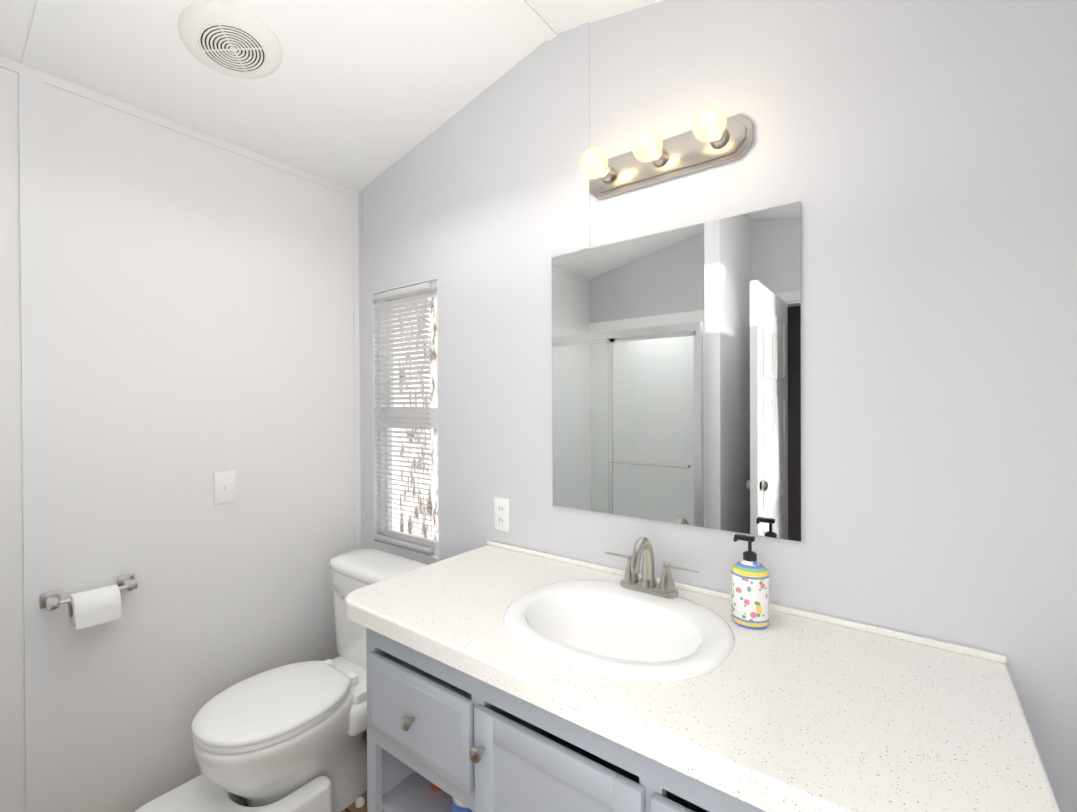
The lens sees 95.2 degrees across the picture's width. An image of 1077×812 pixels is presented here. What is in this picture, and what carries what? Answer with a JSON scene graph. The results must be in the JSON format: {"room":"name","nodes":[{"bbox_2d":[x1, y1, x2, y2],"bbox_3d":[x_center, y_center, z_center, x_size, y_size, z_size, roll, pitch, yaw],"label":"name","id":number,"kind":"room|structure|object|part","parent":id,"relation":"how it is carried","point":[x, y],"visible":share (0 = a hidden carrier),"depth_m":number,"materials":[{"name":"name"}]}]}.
{"room":"bathroom","nodes":[
{"label":"bathroom","id":0,"kind":"room"},
{"bbox_2d":[0,67,354,811],"bbox_3d":[-1.485,-0.131,1.480,0.100,3.000,2.260,0,0,37],"label":"wall","id":1,"kind":"structure","parent":0,"point":[198,313],"depth_m":1.68,"materials":[{"name":"paint"}]},
{"bbox_2d":[39,573,137,629],"bbox_3d":[-1.343,0.595,1.486,0.115,0.098,0.221,0,0,37],"label":"toilet paper holder","id":2,"kind":"object","parent":1,"relation":"attached to","point":[88,608],"visible":1,"depth_m":1.45,"materials":[{"name":"silver metal"}]},
{"bbox_2d":[214,471,234,503],"bbox_3d":[-1.156,0.301,1.817,0.016,0.116,0.070,0,0,37],"label":"light switch","id":3,"kind":"object","parent":1,"relation":"attached to","point":[224,487],"visible":1,"depth_m":1.81,"materials":[{"name":"white plastic"}]},
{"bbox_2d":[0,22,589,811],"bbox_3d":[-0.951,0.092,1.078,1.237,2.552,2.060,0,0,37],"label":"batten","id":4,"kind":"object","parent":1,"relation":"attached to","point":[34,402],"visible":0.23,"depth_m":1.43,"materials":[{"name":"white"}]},
{"bbox_2d":[0,0,662,191],"bbox_3d":[-0.273,-1.109,0.556,3.150,0.591,2.260,0,0,37],"label":"ceiling","id":5,"kind":"structure","parent":0,"point":[358,95],"depth_m":1.57,"materials":[{"name":"white paint"}]},
{"bbox_2d":[21,0,58,70],"bbox_3d":[-0.292,-1.017,0.530,2.950,0.375,0.035,0,0,37],"label":"trim","id":6,"kind":"structure","parent":5,"relation":"attached to","point":[41,26],"depth_m":1.32,"materials":[{"name":"white paint"}]},
{"bbox_2d":[178,0,282,78],"bbox_3d":[-0.899,-1.059,1.447,0.264,0.025,0.264,-14,-8,36],"label":"ceiling vent","id":7,"kind":"object","parent":5,"relation":"in","point":[230,39],"visible":0.98,"depth_m":1.42,"materials":[{"name":"white plastic"}]},
{"bbox_2d":[506,0,556,40],"bbox_3d":[-0.575,-1.203,0.783,0.040,0.022,2.060,0,0,37],"label":"trim","id":8,"kind":"structure","parent":5,"relation":"attached to","point":[526,11],"depth_m":1.52,"materials":[{"name":"white paint"}]},
{"bbox_2d":[341,730,366,811],"bbox_3d":[-0.604,1.396,0.114,3.150,0.050,3.400,0,0,37],"label":"floor","id":9,"kind":"structure","parent":0,"point":[353,808],"depth_m":1.67,"materials":[{"name":"brown wood"}]},
{"bbox_2d":[135,774,333,811],"bbox_3d":[-0.920,1.271,1.479,0.390,0.190,0.460,0,0,37],"label":"step stool","id":10,"kind":"object","parent":9,"relation":"on","point":[201,793],"visible":0.46,"depth_m":1.48,"materials":[{"name":"white plastic"}]},
{"bbox_2d":[191,548,429,811],"bbox_3d":[-0.748,0.983,1.707,0.502,0.763,0.764,0,0,37],"label":"toilet","id":11,"kind":"object","parent":9,"relation":"on","point":[271,736],"visible":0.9,"depth_m":1.56,"materials":[{"name":"white ceramic"}]},
{"bbox_2d":[366,629,756,811],"bbox_3d":[0.202,0.955,1.136,1.315,0.815,0.588,0,0,37],"label":"bathroom vanity","id":12,"kind":"object","parent":9,"relation":"on","point":[439,739],"depth_m":1.08,"materials":[{"name":"grey wood"}]},
{"bbox_2d":[345,545,1059,811],"bbox_3d":[0.186,0.525,1.135,1.372,0.045,0.602,0,0,37],"label":"countertop","id":13,"kind":"structure","parent":12,"relation":"on","point":[808,714],"depth_m":0.83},
{"bbox_2d":[461,565,750,712],"bbox_3d":[0.175,0.560,1.147,0.524,0.144,0.444,0,0,37],"label":"sink","id":14,"kind":"object","parent":13,"relation":"in","point":[671,649],"depth_m":1.17,"materials":[{"name":"white ceramic"}]},
{"bbox_2d":[605,537,699,600],"bbox_3d":[0.272,0.414,1.276,0.266,0.149,0.117,0,0,37],"label":"faucet","id":15,"kind":"object","parent":13,"relation":"on","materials":[{"name":"silver metal"}]},
{"bbox_2d":[731,534,769,628],"bbox_3d":[0.490,0.401,1.139,0.082,0.198,0.082,0,0,37],"label":"soap dispenser","id":16,"kind":"object","parent":13,"relation":"on","point":[750,595],"visible":1,"depth_m":1.11,"materials":[{"name":"ceramic"}]},
{"bbox_2d":[362,0,1076,811],"bbox_3d":[0.383,-0.140,1.423,3.150,3.000,0.100,0,0,37],"label":"wall","id":17,"kind":"structure","parent":0,"point":[918,158],"depth_m":1.11,"materials":[{"name":"paint"}]},
{"bbox_2d":[372,278,438,559],"bbox_3d":[-0.556,0.051,2.101,0.435,1.120,0.101,0,0,37],"label":"window blind","id":18,"kind":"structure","parent":17,"relation":"in","point":[388,416],"depth_m":2.11,"materials":[{"name":"white plastic"}]},
{"bbox_3d":[-0.535,0.051,2.129,0.379,1.064,0.003,0,0,37],"label":"glass","id":19,"kind":"part","parent":18,"relation":"part of","materials":[{"name":"glass"}]},
{"bbox_2d":[494,497,509,531],"bbox_3d":[-0.130,0.385,1.745,0.070,0.116,0.008,0,0,37],"label":"electrical outlet","id":20,"kind":"object","parent":17,"relation":"attached to","point":[501,514],"visible":1,"depth_m":1.74,"materials":[{"name":"white plastic"}]},
{"bbox_2d":[580,105,752,198],"bbox_3d":[0.306,-0.684,1.318,0.473,0.110,0.148,0,0,37],"label":"sconce","id":21,"kind":"object","parent":17,"relation":"attached to","point":[723,140],"visible":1,"depth_m":1.32,"materials":[{"name":"silver metal"}]},
{"bbox_3d":[0.162,-0.684,1.395,0.080,0.080,0.098,0,0,37],"label":"vanity bulb","id":22,"kind":"part","parent":21,"relation":"part of","materials":[{"name":"white glass"}]},
{"bbox_3d":[0.291,-0.684,1.298,0.080,0.080,0.098,0,0,37],"label":"vanity bulb","id":23,"kind":"part","parent":21,"relation":"part of","materials":[{"name":"white glass"}]},
{"bbox_3d":[0.420,-0.684,1.201,0.080,0.080,0.098,0,0,37],"label":"vanity bulb","id":24,"kind":"part","parent":21,"relation":"part of","materials":[{"name":"white glass"}]},
{"bbox_2d":[552,201,800,541],"bbox_3d":[0.336,-0.081,1.390,0.725,0.809,0.006,0,0,37],"label":"mirror","id":25,"kind":"object","parent":17,"relation":"attached to","point":[676,375],"visible":1,"depth_m":1.34,"materials":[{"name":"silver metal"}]},
{"bbox_2d":[486,541,1006,663],"bbox_3d":[0.362,0.494,1.368,1.372,0.015,0.016,0,0,37],"label":"backsplash","id":26,"kind":"structure","parent":17,"relation":"attached to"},
{"label":"outside","id":27,"kind":"structure","parent":0,"visible":0},
{"bbox_2d":[399,297,437,540],"bbox_3d":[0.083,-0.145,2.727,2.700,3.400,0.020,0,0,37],"label":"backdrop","id":28,"kind":"structure","parent":27,"point":[433,447],"depth_m":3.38,"materials":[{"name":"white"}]}
]}

